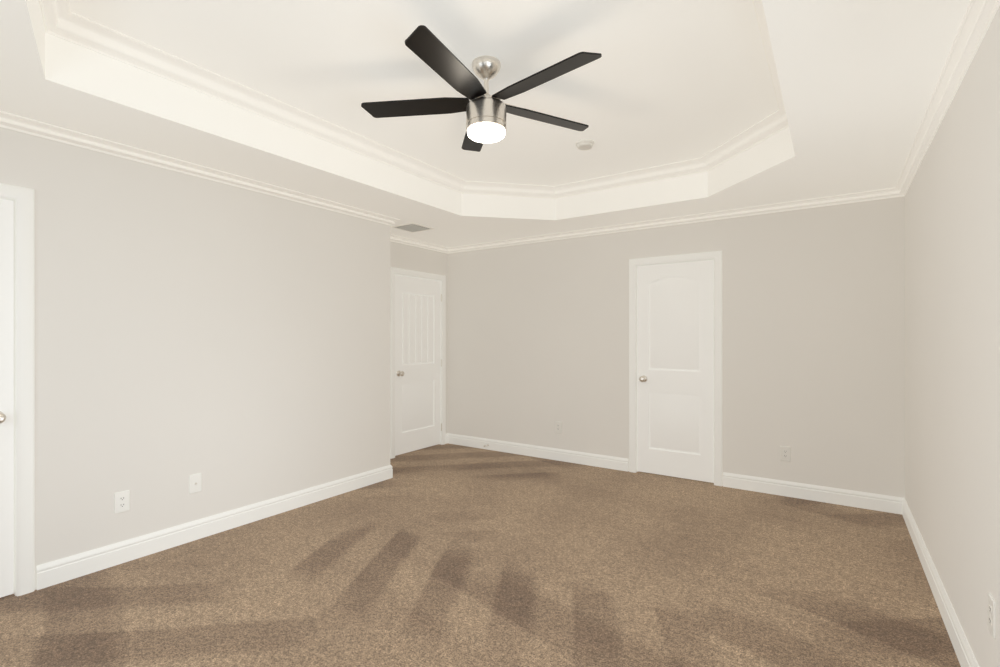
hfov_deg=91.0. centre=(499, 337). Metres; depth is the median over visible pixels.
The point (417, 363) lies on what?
door
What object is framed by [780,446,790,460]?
electrical outlet
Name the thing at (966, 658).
baseboard
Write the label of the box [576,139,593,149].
smoke detector
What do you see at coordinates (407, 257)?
wall
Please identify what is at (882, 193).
crown molding
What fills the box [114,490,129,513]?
electrical outlet
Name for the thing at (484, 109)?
ceiling fan
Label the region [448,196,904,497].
wall
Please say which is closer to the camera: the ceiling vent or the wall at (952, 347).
the wall at (952, 347)
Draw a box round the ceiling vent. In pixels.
[392,223,433,232]
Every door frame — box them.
[0,183,34,595]
[390,267,445,458]
[629,251,721,485]
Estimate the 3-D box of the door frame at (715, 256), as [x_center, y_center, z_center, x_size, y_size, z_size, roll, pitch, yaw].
[1.673,0.274,4.704,0.856,2.113,0.138,0,0,34]
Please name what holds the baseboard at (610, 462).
attached to the wall at (813, 338)
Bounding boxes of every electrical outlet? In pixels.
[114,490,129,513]
[189,473,201,493]
[555,421,561,432]
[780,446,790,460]
[988,593,995,638]
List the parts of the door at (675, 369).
knob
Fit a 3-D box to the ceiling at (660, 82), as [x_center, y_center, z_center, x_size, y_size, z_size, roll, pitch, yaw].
[-0.324,-1.480,2.735,5.290,0.100,6.200,0,0,34]
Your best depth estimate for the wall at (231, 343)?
3.20 m
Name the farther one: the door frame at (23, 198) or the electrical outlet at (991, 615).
the door frame at (23, 198)
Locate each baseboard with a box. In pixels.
[36,465,392,589]
[446,433,628,471]
[723,472,899,513]
[900,497,978,666]
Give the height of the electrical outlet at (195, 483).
0.122 m
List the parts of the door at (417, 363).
knob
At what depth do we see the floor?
2.63 m
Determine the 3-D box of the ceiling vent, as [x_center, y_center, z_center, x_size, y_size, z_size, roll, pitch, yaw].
[-0.890,-1.121,5.024,0.300,0.016,0.300,0,0,34]
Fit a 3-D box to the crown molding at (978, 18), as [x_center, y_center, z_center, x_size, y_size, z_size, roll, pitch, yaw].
[1.507,-1.099,1.490,0.062,0.062,5.400,0,0,34]
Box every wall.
[0,127,389,589]
[390,241,447,432]
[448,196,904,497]
[905,6,999,666]
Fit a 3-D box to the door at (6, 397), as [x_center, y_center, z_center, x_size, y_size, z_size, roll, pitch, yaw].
[-2.707,0.305,2.212,0.106,2.025,0.759,0,0,34]
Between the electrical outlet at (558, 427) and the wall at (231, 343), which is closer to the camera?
the wall at (231, 343)
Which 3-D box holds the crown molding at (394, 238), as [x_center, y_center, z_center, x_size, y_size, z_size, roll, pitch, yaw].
[-1.084,-1.099,5.555,0.062,0.062,1.410,0,0,34]
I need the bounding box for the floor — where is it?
[0,443,960,666]
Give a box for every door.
[0,199,13,597]
[395,275,441,455]
[637,260,713,482]
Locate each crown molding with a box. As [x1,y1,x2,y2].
[0,111,398,225]
[39,0,788,198]
[390,234,447,253]
[448,188,895,253]
[892,0,999,196]
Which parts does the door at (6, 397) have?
knob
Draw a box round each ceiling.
[0,0,970,247]
[69,0,778,185]
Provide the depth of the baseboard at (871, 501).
4.01 m
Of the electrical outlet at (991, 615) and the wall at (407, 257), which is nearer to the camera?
the electrical outlet at (991, 615)
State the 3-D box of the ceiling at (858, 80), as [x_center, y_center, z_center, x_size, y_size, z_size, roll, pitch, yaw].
[-0.324,-1.280,2.735,4.730,0.300,5.640,0,0,34]
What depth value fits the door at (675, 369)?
4.66 m
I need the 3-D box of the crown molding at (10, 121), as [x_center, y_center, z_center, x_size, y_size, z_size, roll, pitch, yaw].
[-2.096,-1.099,3.070,0.062,0.062,3.962,0,0,34]
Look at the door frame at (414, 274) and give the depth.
5.79 m
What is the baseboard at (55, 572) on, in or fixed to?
attached to the wall at (231, 343)
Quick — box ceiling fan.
[361,25,601,151]
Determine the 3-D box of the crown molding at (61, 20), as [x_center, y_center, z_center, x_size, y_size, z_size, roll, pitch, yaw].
[-0.005,-1.383,2.706,2.650,0.095,3.930,0,0,34]

